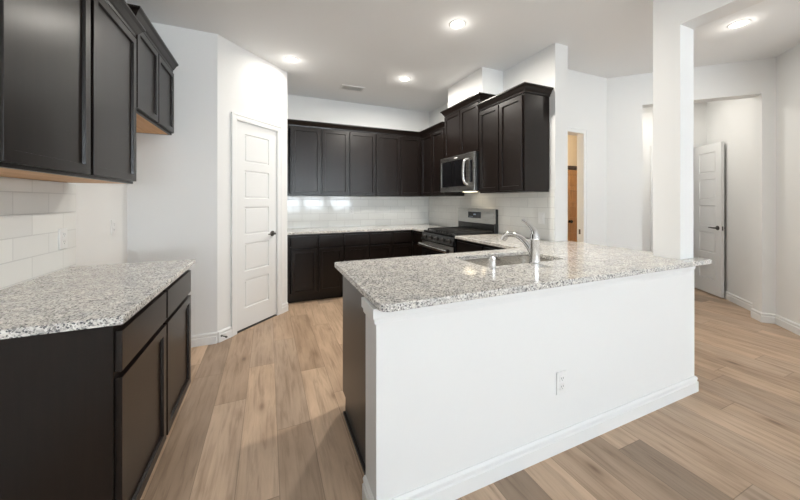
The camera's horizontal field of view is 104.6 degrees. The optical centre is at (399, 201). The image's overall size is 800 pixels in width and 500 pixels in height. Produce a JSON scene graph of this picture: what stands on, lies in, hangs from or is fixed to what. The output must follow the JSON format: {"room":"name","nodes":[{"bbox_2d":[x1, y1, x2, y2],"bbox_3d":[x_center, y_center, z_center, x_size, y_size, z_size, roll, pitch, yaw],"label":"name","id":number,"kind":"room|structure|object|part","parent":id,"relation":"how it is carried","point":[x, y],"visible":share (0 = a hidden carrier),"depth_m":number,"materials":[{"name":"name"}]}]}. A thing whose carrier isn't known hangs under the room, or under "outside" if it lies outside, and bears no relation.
{"room":"kitchen","nodes":[
{"label":"kitchen","id":0,"kind":"room"},
{"bbox_2d":[0,177,126,289],"bbox_3d":[-0.318,-0.120,-2.160,0.130,2.840,10.515,0,0,-23],"label":"wall","id":1,"kind":"structure","parent":0,"point":[32,213],"depth_m":1.70,"materials":[{"name":"tile"}]},
{"bbox_2d":[58,228,66,249],"bbox_3d":[-1.913,0.210,1.755,0.009,0.116,0.072,0,0,-23],"label":"outlet","id":2,"kind":"object","parent":1,"relation":"attached to","point":[62,233],"visible":1,"depth_m":1.74,"materials":[{"name":"white plastic"}]},
{"bbox_2d":[0,0,145,183],"bbox_3d":[-1.594,-0.610,1.410,0.370,0.999,1.125,0,0,-23],"label":"upper cabinet","id":3,"kind":"object","parent":1,"relation":"attached to","point":[68,67],"visible":0.99,"depth_m":1.30,"materials":[{"name":"brown wood"}]},
{"bbox_3d":[-1.345,-0.570,1.195,0.020,0.890,0.514,0,0,-23],"label":"door","id":4,"kind":"part","parent":3,"relation":"part of","materials":[{"name":"black wood"}]},
{"bbox_3d":[-1.616,-0.119,1.374,0.301,0.018,1.039,0,0,-23],"label":"panel","id":5,"kind":"part","parent":3,"relation":"part of","materials":[{"name":"brown wood"}]},
{"bbox_3d":[-1.469,-0.578,1.436,0.019,0.935,1.075,0,0,-23],"label":"frame","id":6,"kind":"part","parent":3,"relation":"part of","materials":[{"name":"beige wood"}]},
{"bbox_3d":[-1.557,-0.570,1.694,0.020,0.890,0.514,0,0,-23],"label":"door","id":7,"kind":"part","parent":3,"relation":"part of","materials":[{"name":"black wood"}]},
{"bbox_3d":[-1.594,-1.071,1.410,0.370,0.076,1.125,0,0,-23],"label":"crown molding","id":8,"kind":"part","parent":3,"relation":"part of","materials":[{"name":"black wood"}]},
{"bbox_2d":[111,219,115,234],"bbox_3d":[-2.177,0.195,2.349,0.009,0.116,0.072,0,0,-23],"label":"outlet","id":9,"kind":"object","parent":1,"relation":"attached to","point":[113,222],"visible":1,"depth_m":2.34,"materials":[{"name":"white plastic"}]},
{"bbox_2d":[127,3,177,134],"bbox_3d":[-1.950,-0.894,2.245,0.370,0.629,0.886,0,0,-23],"label":"upper cabinet","id":10,"kind":"object","parent":1,"relation":"attached to","point":[155,64],"visible":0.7,"depth_m":2.27,"materials":[{"name":"brown wood"}]},
{"bbox_3d":[-1.745,-0.855,2.134,0.020,0.520,0.400,0,0,-23],"label":"door","id":11,"kind":"part","parent":10,"relation":"part of","materials":[{"name":"black wood"}]},
{"bbox_3d":[-1.992,-0.589,2.254,0.301,0.018,0.800,0,0,-23],"label":"panel","id":12,"kind":"part","parent":10,"relation":"part of","materials":[{"name":"brown wood"}]},
{"bbox_3d":[-1.950,-1.171,2.245,0.370,0.076,0.886,0,0,-23],"label":"crown molding","id":13,"kind":"part","parent":10,"relation":"part of","materials":[{"name":"black wood"}]},
{"bbox_3d":[-1.845,-0.863,2.317,0.019,0.565,0.836,0,0,-23],"label":"frame","id":14,"kind":"part","parent":10,"relation":"part of","materials":[{"name":"brown wood"}]},
{"bbox_3d":[-1.908,-0.855,2.516,0.020,0.520,0.400,0,0,-23],"label":"door","id":15,"kind":"part","parent":10,"relation":"part of","materials":[{"name":"black wood"}]},
{"bbox_2d":[127,22,216,334],"bbox_3d":[-2.005,-0.120,2.770,0.655,2.840,0.120,0,0,-23],"label":"wall","id":16,"kind":"structure","parent":0,"point":[172,199],"depth_m":2.74,"materials":[{"name":"white paint"}]},
{"bbox_2d":[191,332,216,347],"bbox_3d":[-1.978,1.249,2.708,0.655,0.102,0.016,0,0,-23],"label":"baseboard","id":17,"kind":"structure","parent":16,"relation":"attached to","point":[207,338],"depth_m":2.79,"materials":[{"name":"white paint"}]},
{"bbox_2d":[217,34,286,331],"bbox_3d":[-1.565,-0.120,3.285,0.115,2.840,0.905,0,0,22],"label":"wall","id":18,"kind":"structure","parent":0,"point":[249,85],"depth_m":2.98,"materials":[{"name":"white paint"}]},
{"bbox_2d":[217,326,231,342],"bbox_3d":[-1.647,1.249,2.907,0.016,0.102,0.142,0,0,22],"label":"baseboard","id":19,"kind":"structure","parent":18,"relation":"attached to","point":[227,331],"depth_m":2.89,"materials":[{"name":"white paint"}]},
{"bbox_2d":[237,121,275,330],"bbox_3d":[-1.508,0.241,3.278,0.090,2.085,0.538,0,0,22],"label":"door","id":20,"kind":"structure","parent":18,"relation":"in","point":[256,145],"depth_m":3.27,"materials":[{"name":"white paint"}]},
{"bbox_2d":[231,112,281,336],"bbox_3d":[-1.550,0.218,3.298,0.134,2.163,0.660,0,0,22],"label":"door frame","id":21,"kind":"structure","parent":18,"relation":"attached to","point":[235,117],"depth_m":3.07,"materials":[{"name":"white paint"}]},
{"bbox_2d":[237,315,275,332],"bbox_3d":[-1.557,1.297,3.301,0.108,0.006,0.544,0,0,22],"label":"trim","id":22,"kind":"structure","parent":18,"relation":"attached to","point":[252,325],"depth_m":3.25,"materials":[{"name":"grey"}]},
{"bbox_2d":[282,302,287,312],"bbox_3d":[-1.355,1.249,3.631,0.016,0.102,0.107,0,0,22],"label":"baseboard","id":23,"kind":"structure","parent":18,"relation":"attached to","point":[285,305],"depth_m":3.63,"materials":[{"name":"white paint"}]},
{"bbox_2d":[287,94,428,255],"bbox_3d":[-0.599,-0.120,4.936,2.350,2.840,0.130,0,0,-23],"label":"wall","id":24,"kind":"structure","parent":0,"point":[302,211],"depth_m":4.82,"materials":[{"name":"tile"}]},
{"bbox_2d":[287,119,349,195],"bbox_3d":[-1.184,-0.586,4.420,0.860,1.016,0.370,0,0,-23],"label":"upper cabinet","id":25,"kind":"object","parent":24,"relation":"attached to","point":[317,152],"visible":0.9,"depth_m":4.28,"materials":[{"name":"brown wood"}]},
{"bbox_3d":[-1.279,-0.546,4.222,0.374,0.907,0.020,0,0,-23],"label":"door","id":26,"kind":"part","parent":25,"relation":"part of","materials":[{"name":"brown wood"}]},
{"bbox_3d":[-1.121,-1.056,4.273,0.860,0.076,0.050,0,0,-23],"label":"crown molding","id":27,"kind":"part","parent":25,"relation":"part of","materials":[{"name":"black wood"}]},
{"bbox_3d":[-0.916,-0.546,4.377,0.370,0.907,0.020,0,0,-23],"label":"door","id":28,"kind":"part","parent":25,"relation":"part of","materials":[{"name":"brown wood"}]},
{"bbox_2d":[349,207,353,213],"bbox_3d":[-0.752,0.140,4.795,0.072,0.116,0.009,0,0,-23],"label":"outlet","id":29,"kind":"object","parent":24,"relation":"attached to","point":[351,209],"visible":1,"depth_m":4.79,"materials":[{"name":"white plastic"}]},
{"bbox_2d":[349,125,400,196],"bbox_3d":[-0.420,-0.586,4.745,0.800,1.016,0.370,0,0,-23],"label":"upper cabinet","id":30,"kind":"object","parent":24,"relation":"attached to","point":[374,153],"visible":0.97,"depth_m":4.59,"materials":[{"name":"brown wood"}]},
{"bbox_3d":[-0.547,-0.546,4.534,0.382,0.907,0.020,0,0,-23],"label":"door","id":31,"kind":"part","parent":30,"relation":"part of","materials":[{"name":"brown wood"}]},
{"bbox_3d":[-0.358,-1.056,4.598,0.800,0.076,0.050,0,0,-23],"label":"crown molding","id":32,"kind":"part","parent":30,"relation":"part of","materials":[{"name":"brown wood"}]},
{"bbox_3d":[-0.434,-0.087,4.777,0.764,0.018,0.301,0,0,-23],"label":"panel","id":33,"kind":"part","parent":30,"relation":"part of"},
{"bbox_3d":[-0.181,-0.546,4.690,0.380,0.907,0.020,0,0,-23],"label":"door","id":34,"kind":"part","parent":30,"relation":"part of","materials":[{"name":"brown wood"}]},
{"bbox_2d":[399,130,420,196],"bbox_3d":[0.113,-0.586,4.973,0.360,1.016,0.370,0,0,-23],"label":"upper cabinet","id":35,"kind":"object","parent":24,"relation":"attached to","point":[410,141],"visible":0.88,"depth_m":4.83,"materials":[{"name":"brown wood"}]},
{"bbox_3d":[0.176,-1.056,4.826,0.360,0.076,0.050,0,0,-23],"label":"crown molding","id":36,"kind":"part","parent":35,"relation":"part of","materials":[{"name":"brown wood"}]},
{"bbox_2d":[125,0,799,135],"bbox_3d":[3.638,-1.590,0.519,9.700,0.100,12.500,0,0,-23],"label":"ceiling","id":37,"kind":"structure","parent":0,"point":[370,45],"depth_m":2.88,"materials":[{"name":"white paint"}]},
{"bbox_2d":[285,56,298,62],"bbox_3d":[-1.173,-1.536,3.348,0.148,0.008,0.148,0,0,-23],"label":"recessed light","id":38,"kind":"object","parent":37,"relation":"in","point":[292,59],"visible":1,"depth_m":3.33,"materials":[{"name":"white paint"}]},
{"bbox_2d":[339,84,364,92],"bbox_3d":[-0.651,-1.536,4.202,0.320,0.008,0.180,0,0,-23],"label":"ceiling vent","id":39,"kind":"object","parent":37,"relation":"in","point":[342,87],"visible":1,"depth_m":4.19,"materials":[{"name":"white metal"}]},
{"bbox_2d":[399,76,410,80],"bbox_3d":[0.060,-1.536,3.874,0.148,0.008,0.148,0,0,-23],"label":"recessed light","id":40,"kind":"object","parent":37,"relation":"in","point":[403,78],"visible":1,"depth_m":3.85,"materials":[{"name":"white"}]},
{"bbox_2d":[449,19,465,28],"bbox_3d":[0.498,-1.536,2.680,0.148,0.008,0.148,0,0,-23],"label":"recessed light","id":41,"kind":"object","parent":37,"relation":"in","point":[457,23],"visible":1,"depth_m":2.67,"materials":[{"name":"white"}]},
{"bbox_2d":[727,19,751,28],"bbox_3d":[2.935,-1.536,2.676,0.148,0.008,0.148,0,0,-23],"label":"recessed light","id":42,"kind":"object","parent":37,"relation":"in","point":[739,23],"visible":1,"depth_m":2.66,"materials":[{"name":"white"}]},
{"bbox_2d":[140,287,799,499],"bbox_3d":[3.638,1.340,0.519,9.700,0.080,12.500,0,0,-23],"label":"floor","id":43,"kind":"structure","parent":0,"point":[260,416],"depth_m":1.74,"materials":[{"name":"brown wood"}]},
{"bbox_2d":[0,292,165,499],"bbox_3d":[-1.347,0.859,1.181,0.620,0.882,0.530,0,0,-23],"label":"base cabinet","id":44,"kind":"object","parent":43,"relation":"on","point":[83,412],"visible":0.93,"depth_m":1.02,"materials":[{"name":"black wood"}]},
{"bbox_3d":[-1.089,0.809,1.292,0.019,0.782,0.530,0,0,-23],"label":"frame","id":45,"kind":"part","parent":44,"relation":"part of","materials":[{"name":"black wood"}]},
{"bbox_3d":[-1.071,0.517,1.299,0.020,0.141,0.506,0,0,-23],"label":"drawer","id":46,"kind":"part","parent":44,"relation":"part of","materials":[{"name":"black wood"}]},
{"bbox_3d":[-1.071,0.894,1.299,0.020,0.568,0.506,0,0,-23],"label":"door","id":47,"kind":"part","parent":44,"relation":"part of","materials":[{"name":"black wood"}]},
{"bbox_2d":[162,270,190,434],"bbox_3d":[-1.554,0.859,1.669,0.620,0.882,0.530,0,0,-23],"label":"base cabinet","id":48,"kind":"object","parent":43,"relation":"on","point":[178,301],"visible":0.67,"depth_m":1.75,"materials":[{"name":"black wood"}]},
{"bbox_2d":[0,259,194,339],"bbox_3d":[-1.446,0.401,1.435,0.633,0.030,1.125,0,0,-23],"label":"countertop","id":49,"kind":"structure","parent":48,"relation":"on","point":[93,296],"depth_m":1.27,"materials":[{"name":"stone"}]},
{"bbox_3d":[-1.278,0.517,1.787,0.020,0.141,0.506,0,0,-23],"label":"drawer","id":50,"kind":"part","parent":48,"relation":"part of","materials":[{"name":"black wood"}]},
{"bbox_2d":[287,233,342,302],"bbox_3d":[-1.202,0.859,4.276,0.715,0.882,0.620,0,0,-23],"label":"base cabinet","id":51,"kind":"object","parent":43,"relation":"on","point":[312,274],"visible":0.89,"depth_m":3.99,"materials":[{"name":"black wood"}]},
{"bbox_3d":[-1.220,0.517,3.943,0.318,0.141,0.020,0,0,-23],"label":"drawer","id":52,"kind":"part","parent":51,"relation":"part of","materials":[{"name":"black wood"}]},
{"bbox_3d":[-1.220,0.894,3.943,0.318,0.568,0.020,0,0,-23],"label":"door","id":53,"kind":"part","parent":51,"relation":"part of","materials":[{"name":"black wood"}]},
{"bbox_3d":[-0.907,0.517,4.076,0.308,0.141,0.020,0,0,-23],"label":"drawer","id":54,"kind":"part","parent":51,"relation":"part of","materials":[{"name":"black wood"}]},
{"bbox_3d":[-0.907,0.894,4.076,0.308,0.568,0.020,0,0,-23],"label":"door","id":55,"kind":"part","parent":51,"relation":"part of","materials":[{"name":"black wood"}]},
{"bbox_2d":[287,224,446,234],"bbox_3d":[-0.385,0.401,4.423,2.334,0.030,0.978,0,0,-23],"label":"countertop","id":56,"kind":"structure","parent":51,"relation":"on","point":[417,227],"depth_m":4.42,"materials":[{"name":"stone"}]},
{"bbox_2d":[342,231,391,296],"bbox_3d":[-0.551,0.859,4.554,0.700,0.882,0.620,0,0,-23],"label":"base cabinet","id":57,"kind":"object","parent":43,"relation":"on","point":[375,244],"visible":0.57,"depth_m":4.26,"materials":[{"name":"black wood"}]},
{"bbox_3d":[-0.594,0.517,4.210,0.327,0.141,0.020,0,0,-23],"label":"drawer","id":58,"kind":"part","parent":57,"relation":"part of","materials":[{"name":"brown wood"}]},
{"bbox_3d":[-0.594,0.894,4.210,0.327,0.568,0.020,0,0,-23],"label":"door","id":59,"kind":"part","parent":57,"relation":"part of","materials":[{"name":"black wood"}]},
{"bbox_3d":[-0.441,0.809,4.296,0.700,0.782,0.019,0,0,-23],"label":"frame","id":60,"kind":"part","parent":57,"relation":"part of","materials":[{"name":"black wood"}]},
{"bbox_3d":[-0.273,0.517,4.346,0.327,0.141,0.020,0,0,-23],"label":"drawer","id":61,"kind":"part","parent":57,"relation":"part of","materials":[{"name":"brown wood"}]},
{"bbox_3d":[-0.273,0.894,4.346,0.327,0.568,0.020,0,0,-23],"label":"door","id":62,"kind":"part","parent":57,"relation":"part of","materials":[{"name":"black wood"}]},
{"bbox_2d":[392,230,411,257],"bbox_3d":[-0.080,0.859,4.755,0.325,0.882,0.620,0,0,-23],"label":"base cabinet","id":63,"kind":"object","parent":43,"relation":"on","point":[401,239],"visible":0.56,"depth_m":4.47,"materials":[{"name":"black wood"}]},
{"bbox_3d":[0.034,0.517,4.477,0.292,0.141,0.020,0,0,-23],"label":"drawer","id":64,"kind":"part","parent":63,"relation":"part of","materials":[{"name":"brown wood"}]},
{"bbox_3d":[0.034,0.894,4.477,0.292,0.568,0.020,0,0,-23],"label":"door","id":65,"kind":"part","parent":63,"relation":"part of","materials":[{"name":"black wood"}]},
{"bbox_2d":[413,230,422,255],"bbox_3d":[0.534,0.859,4.482,0.610,0.882,0.364,0,0,-23],"label":"base cabinet","id":66,"kind":"object","parent":43,"relation":"on","point":[417,235],"visible":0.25,"depth_m":4.40,"materials":[{"name":"black wood"}]},
{"bbox_3d":[0.264,0.894,4.364,0.020,0.568,0.332,0,0,-23],"label":"door","id":67,"kind":"part","parent":66,"relation":"part of","materials":[{"name":"black wood"}]},
{"bbox_3d":[0.264,0.517,4.364,0.020,0.141,0.332,0,0,-23],"label":"drawer","id":68,"kind":"part","parent":66,"relation":"part of","materials":[{"name":"brown wood"}]},
{"bbox_2d":[343,255,548,474],"bbox_3d":[0.451,0.859,1.971,1.534,0.882,0.657,0,0,-23],"label":"base cabinet","id":69,"kind":"object","parent":43,"relation":"on","point":[354,318],"visible":0.14,"depth_m":1.67,"materials":[{"name":"black wood"}]},
{"bbox_3d":[-0.231,1.292,1.633,0.014,0.016,0.565,0,0,-23],"label":"shoe molding","id":70,"kind":"part","parent":69,"relation":"part of","materials":[{"name":"black wood"}]},
{"bbox_2d":[334,234,710,311],"bbox_3d":[0.636,0.401,2.463,2.333,0.030,1.871,0,0,-23],"label":"countertop","id":71,"kind":"structure","parent":69,"relation":"on","point":[410,282],"depth_m":1.73,"materials":[{"name":"stone"}]},
{"bbox_2d":[489,256,496,268],"bbox_3d":[0.537,0.350,1.789,0.042,0.071,0.042,0,0,-23],"label":"air gap","id":72,"kind":"object","parent":71,"relation":"on","point":[492,258],"visible":1,"depth_m":1.78,"materials":[{"name":"silver metal"}]},
{"bbox_2d":[465,255,550,266],"bbox_3d":[0.747,0.510,2.118,0.677,0.185,0.372,0,0,-23],"label":"sink","id":73,"kind":"object","parent":71,"relation":"in","point":[509,260],"visible":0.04,"depth_m":2.27,"materials":[{"name":"silver metal"}]},
{"bbox_3d":[0.592,0.510,2.052,0.341,0.185,0.372,0,0,-23],"label":"bowl","id":74,"kind":"part","parent":73,"relation":"part of","materials":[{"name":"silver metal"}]},
{"bbox_3d":[0.912,0.510,2.188,0.316,0.185,0.372,0,0,-23],"label":"bowl","id":75,"kind":"part","parent":73,"relation":"part of","materials":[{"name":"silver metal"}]},
{"bbox_2d":[501,219,540,264],"bbox_3d":[0.771,0.248,2.001,0.068,0.275,0.293,0,0,-34],"label":"faucet","id":76,"kind":"object","parent":71,"relation":"on","point":[533,247],"visible":1,"depth_m":1.90,"materials":[{"name":"silver metal"}]},
{"bbox_3d":[0.773,0.274,2.010,0.044,0.146,0.256,0,0,-31],"label":"spout","id":77,"kind":"part","parent":76,"relation":"part of","materials":[{"name":"silver metal"}]},
{"bbox_3d":[0.820,0.167,1.940,0.049,0.112,0.125,0,0,-23],"label":"lever","id":78,"kind":"part","parent":76,"relation":"part of","materials":[{"name":"silver metal"}]},
{"bbox_2d":[418,208,497,254],"bbox_3d":[0.704,0.695,3.931,0.721,1.210,0.770,0,0,-23],"label":"range","id":79,"kind":"object","parent":43,"relation":"on","point":[471,221],"visible":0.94,"depth_m":3.86,"materials":[{"name":"silver metal"}]},
{"bbox_3d":[0.411,0.565,3.807,0.086,0.051,0.701,0,0,-23],"label":"handle","id":80,"kind":"part","parent":79,"relation":"part of","materials":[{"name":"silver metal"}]},
{"bbox_3d":[0.468,0.461,3.831,0.064,0.108,0.766,0,0,-23],"label":"control panel","id":81,"kind":"part","parent":79,"relation":"part of","materials":[{"name":"silver metal"}]},
{"bbox_3d":[0.473,0.780,3.833,0.052,0.520,0.762,0,0,-23],"label":"oven door","id":82,"kind":"part","parent":79,"relation":"part of","materials":[{"name":"black ceramic"}]},
{"bbox_2d":[424,229,497,236],"bbox_3d":[0.752,0.394,3.952,0.615,0.023,0.770,0,0,-23],"label":"cooktop","id":83,"kind":"object","parent":79,"relation":"in","point":[432,232],"depth_m":3.76,"materials":[{"name":"black ceramic"}]},
{"bbox_3d":[0.986,0.182,4.052,0.027,0.185,0.762,0,0,-23],"label":"steel panel","id":84,"kind":"part","parent":79,"relation":"part of","materials":[{"name":"grey metal"}]},
{"bbox_2d":[457,239,505,252],"bbox_3d":[1.100,0.859,3.155,0.610,0.882,0.957,0,0,-23],"label":"base cabinet","id":85,"kind":"object","parent":43,"relation":"on","point":[462,245],"visible":0.12,"depth_m":3.21,"materials":[{"name":"black wood"}]},
{"bbox_3d":[0.733,0.517,3.265,0.020,0.141,0.442,0,0,-23],"label":"drawer","id":86,"kind":"part","parent":85,"relation":"part of","materials":[{"name":"black wood"}]},
{"bbox_3d":[0.880,0.517,2.919,0.020,0.141,0.270,0,0,-23],"label":"drawer","id":87,"kind":"part","parent":85,"relation":"part of","materials":[{"name":"black wood"}]},
{"bbox_2d":[448,67,502,107],"bbox_3d":[0.938,-1.387,3.936,0.305,0.305,0.735,0,0,-23],"label":"vent duct cover","id":88,"kind":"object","parent":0,"point":[484,80],"depth_m":3.65,"materials":[{"name":"white paint"}]},
{"bbox_2d":[429,43,567,240],"bbox_3d":[1.013,-0.120,4.354,0.180,2.840,2.885,0,0,-23],"label":"wall","id":89,"kind":"structure","parent":0,"point":[548,67],"depth_m":3.15,"materials":[{"name":"white paint"}]},
{"bbox_2d":[419,122,463,196],"bbox_3d":[0.600,-0.586,4.634,0.370,1.016,0.735,0,0,-23],"label":"upper cabinet","id":90,"kind":"object","parent":89,"relation":"attached to","point":[432,138],"visible":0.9,"depth_m":4.53,"materials":[{"name":"brown wood"}]},
{"bbox_3d":[0.410,-0.546,4.711,0.020,0.907,0.325,0,0,-23],"label":"door","id":91,"kind":"part","parent":90,"relation":"part of","materials":[{"name":"brown wood"}]},
{"bbox_3d":[0.453,-1.056,4.572,0.050,0.076,0.735,0,0,-23],"label":"crown molding","id":92,"kind":"part","parent":90,"relation":"part of","materials":[{"name":"brown wood"}]},
{"bbox_3d":[0.484,-0.554,4.585,0.019,0.952,0.735,0,0,-23],"label":"frame","id":93,"kind":"part","parent":90,"relation":"part of","materials":[{"name":"brown wood"}]},
{"bbox_3d":[0.543,-0.546,4.399,0.020,0.907,0.327,0,0,-23],"label":"door","id":94,"kind":"part","parent":90,"relation":"part of","materials":[{"name":"brown wood"}]},
{"bbox_2d":[440,92,494,158],"bbox_3d":[0.893,-0.904,3.946,0.370,0.659,0.852,0,0,-23],"label":"upper cabinet","id":95,"kind":"object","parent":89,"relation":"attached to","point":[461,120],"visible":0.67,"depth_m":3.83,"materials":[{"name":"black wood"}]},
{"bbox_3d":[0.687,-0.865,4.061,0.020,0.560,0.362,0,0,-23],"label":"door","id":96,"kind":"part","parent":95,"relation":"part of","materials":[{"name":"brown wood"}]},
{"bbox_2d":[440,151,478,192],"bbox_3d":[0.850,-0.347,3.928,0.464,0.450,0.750,0,0,-23],"label":"microwave","id":97,"kind":"object","parent":95,"relation":"attached to","point":[459,173],"visible":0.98,"depth_m":3.77,"materials":[{"name":"silver metal"}]},
{"bbox_3d":[0.765,-0.354,3.637,0.080,0.334,0.034,0,0,-13],"label":"handle","id":98,"kind":"part","parent":97,"relation":"part of","materials":[{"name":"silver metal"}]},
{"bbox_3d":[0.893,-1.196,3.946,0.370,0.076,0.852,0,0,-23],"label":"crown molding","id":99,"kind":"part","parent":95,"relation":"part of","materials":[{"name":"black wood"}]},
{"bbox_3d":[0.834,-0.865,3.717,0.020,0.560,0.362,0,0,-23],"label":"door","id":100,"kind":"part","parent":95,"relation":"part of","materials":[{"name":"black wood"}]},
{"bbox_2d":[476,82,553,192],"bbox_3d":[1.183,-0.602,3.266,0.370,1.014,0.720,0,0,-23],"label":"upper cabinet","id":101,"kind":"object","parent":89,"relation":"attached to","point":[514,122],"visible":1,"depth_m":3.04,"materials":[{"name":"brown wood"}]},
{"bbox_3d":[0.975,-0.562,3.386,0.020,0.905,0.315,0,0,-23],"label":"door","id":102,"kind":"part","parent":101,"relation":"part of","materials":[{"name":"brown wood"}]},
{"bbox_3d":[1.058,-0.570,3.240,0.019,0.950,0.670,0,0,-23],"label":"frame","id":103,"kind":"part","parent":101,"relation":"part of","materials":[{"name":"brown wood"}]},
{"bbox_3d":[1.104,-0.562,3.083,0.020,0.905,0.315,0,0,-23],"label":"door","id":104,"kind":"part","parent":101,"relation":"part of","materials":[{"name":"brown wood"}]},
{"bbox_3d":[1.183,-1.071,3.266,0.370,0.076,0.720,0,0,-23],"label":"crown molding","id":105,"kind":"part","parent":101,"relation":"part of","materials":[{"name":"black wood"}]},
{"bbox_3d":[1.205,-0.104,3.303,0.301,0.018,0.634,0,0,-23],"label":"panel","id":106,"kind":"part","parent":101,"relation":"part of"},
{"bbox_2d":[538,212,543,223],"bbox_3d":[1.431,0.170,3.133,0.008,0.116,0.072,0,0,-23],"label":"switch plate","id":107,"kind":"object","parent":89,"relation":"attached to","point":[540,215],"visible":1,"depth_m":3.13,"materials":[{"name":"white plastic"}]},
{"bbox_2d":[366,272,693,499],"bbox_3d":[0.936,0.859,1.740,2.302,0.882,0.146,0,0,-23],"label":"wall","id":108,"kind":"structure","parent":0,"point":[449,393],"depth_m":1.48,"materials":[{"name":"white paint"}]},
{"bbox_2d":[362,475,373,499],"bbox_3d":[-0.127,1.249,1.278,0.016,0.102,0.162,0,0,-23],"label":"baseboard","id":109,"kind":"structure","parent":108,"relation":"attached to","point":[367,494],"depth_m":1.31,"materials":[{"name":"white paint"}]},
{"bbox_2d":[361,297,375,324],"bbox_3d":[-0.127,0.450,1.276,0.019,0.064,0.165,0,0,-23],"label":"trim","id":110,"kind":"structure","parent":108,"relation":"attached to","point":[367,307],"depth_m":1.27,"materials":[{"name":"white paint"}]},
{"bbox_2d":[373,266,695,324],"bbox_3d":[0.946,0.450,1.654,2.291,0.064,0.019,0,0,-23],"label":"trim","id":111,"kind":"structure","parent":108,"relation":"attached to","point":[379,317],"depth_m":1.47,"materials":[{"name":"white paint"}]},
{"bbox_2d":[389,376,698,499],"bbox_3d":[0.968,1.249,1.665,2.334,0.102,0.016,0,0,-23],"label":"baseboard","id":112,"kind":"structure","parent":108,"relation":"attached to","point":[454,486],"depth_m":1.56,"materials":[{"name":"white paint"}]},
{"bbox_2d":[556,370,566,394],"bbox_3d":[0.846,0.947,1.617,0.072,0.116,0.009,0,0,-23],"label":"outlet","id":113,"kind":"object","parent":108,"relation":"attached to","point":[561,377],"visible":1,"depth_m":1.61,"materials":[{"name":"white plastic"}]},
{"bbox_2d":[568,135,576,165],"bbox_3d":[3.068,-0.120,6.864,5.570,2.840,0.120,0,0,-23],"label":"wall","id":114,"kind":"structure","parent":0,"point":[572,140],"depth_m":7.21,"materials":[{"name":"beige paint"}]},
{"bbox_2d":[568,170,576,241],"bbox_3d":[4.225,0.280,7.222,0.900,2.020,0.120,0,0,-23],"label":"door","id":115,"kind":"structure","parent":114,"relation":"in","point":[572,174],"depth_m":7.15,"materials":[{"name":"brown wood"}]},
{"bbox_2d":[568,166,576,169],"bbox_3d":[4.212,-0.780,7.254,1.040,0.080,0.060,0,0,-23],"label":"trim","id":116,"kind":"structure","parent":114,"relation":"attached to","point":[569,167],"depth_m":7.14,"materials":[{"name":"brown"}]},
{"bbox_2d":[568,69,606,245],"bbox_3d":[2.035,-0.120,3.670,1.164,2.840,0.075,0,0,-23],"label":"wall","id":117,"kind":"structure","parent":0,"point":[587,93],"depth_m":3.77,"materials":[{"name":"white paint"}]},
{"bbox_2d":[568,127,586,242],"bbox_3d":[1.868,0.216,3.588,0.776,2.167,0.094,0,0,-23],"label":"door frame","id":118,"kind":"structure","parent":117,"relation":"attached to","point":[581,133],"depth_m":3.70,"materials":[{"name":"white paint"}]},
{"bbox_2d":[653,0,692,258],"bbox_3d":[1.917,-0.562,2.171,0.160,1.956,0.160,0,0,-23],"label":"column","id":119,"kind":"structure","parent":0,"point":[672,41],"depth_m":2.12,"materials":[{"name":"white paint"}]},
{"bbox_2d":[642,102,706,250],"bbox_3d":[3.953,-0.120,4.872,1.308,2.840,0.110,0,0,22],"label":"wall","id":120,"kind":"structure","parent":0,"point":[699,109],"depth_m":4.84,"materials":[{"name":"white paint"}]},
{"bbox_2d":[650,143,702,257],"bbox_3d":[4.218,0.216,4.755,0.626,2.168,0.129,0,0,22],"label":"trim","id":121,"kind":"structure","parent":120,"relation":"attached to","point":[695,145],"depth_m":4.81,"materials":[{"name":"white paint"}]},
{"bbox_2d":[607,57,775,313],"bbox_3d":[3.324,-0.120,3.648,1.532,2.840,0.150,0,0,22],"label":"wall","id":122,"kind":"structure","parent":0,"point":[627,96],"depth_m":3.48,"materials":[{"name":"white paint"}]},
{"bbox_2d":[751,308,761,321],"bbox_3d":[3.923,1.249,3.399,0.016,0.102,0.166,0,0,22],"label":"baseboard","id":123,"kind":"object","parent":122,"relation":"attached to","point":[755,314],"visible":1,"depth_m":3.40,"materials":[{"name":"white paint"}]},
{"bbox_2d":[761,313,774,323],"bbox_3d":[3.945,1.249,3.309,0.125,0.102,0.016,0,0,22],"label":"baseboard","id":124,"kind":"structure","parent":122,"relation":"attached to","point":[765,317],"depth_m":3.31,"materials":[{"name":"white paint"}]},
{"bbox_2d":[680,0,764,28],"bbox_3d":[3.550,-1.363,-1.658,0.160,0.355,8.165,0,0,-23],"label":"beam","id":125,"kind":"structure","parent":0,"point":[694,14],"depth_m":1.97,"materials":[{"name":"white paint"}]},
{"bbox_2d":[707,43,799,323],"bbox_3d":[4.338,-0.120,3.919,0.148,2.840,3.390,0,0,22],"label":"wall","id":126,"kind":"structure","parent":0,"point":[788,62],"depth_m":3.29,"materials":[{"name":"white paint"}]},
{"bbox_2d":[694,141,724,297],"bbox_3d":[4.361,0.241,4.368,0.145,2.085,0.500,0,0,12],"label":"door","id":127,"kind":"structure","parent":126,"relation":"in","point":[709,227],"depth_m":4.34,"materials":[{"name":"white paint"}]},
{"bbox_2d":[724,290,751,310],"bbox_3d":[4.304,1.249,4.011,0.016,0.102,1.225,0,0,22],"label":"baseboard","id":128,"kind":"structure","parent":126,"relation":"attached to","point":[731,297],"depth_m":3.87,"materials":[{"name":"white paint"}]},
{"bbox_2d":[775,314,799,335],"bbox_3d":[3.814,1.249,2.837,0.016,0.102,0.990,0,0,22],"label":"baseboard","id":129,"kind":"structure","parent":126,"relation":"attached to","point":[781,321],"depth_m":3.13,"materials":[{"name":"white paint"}]}
]}

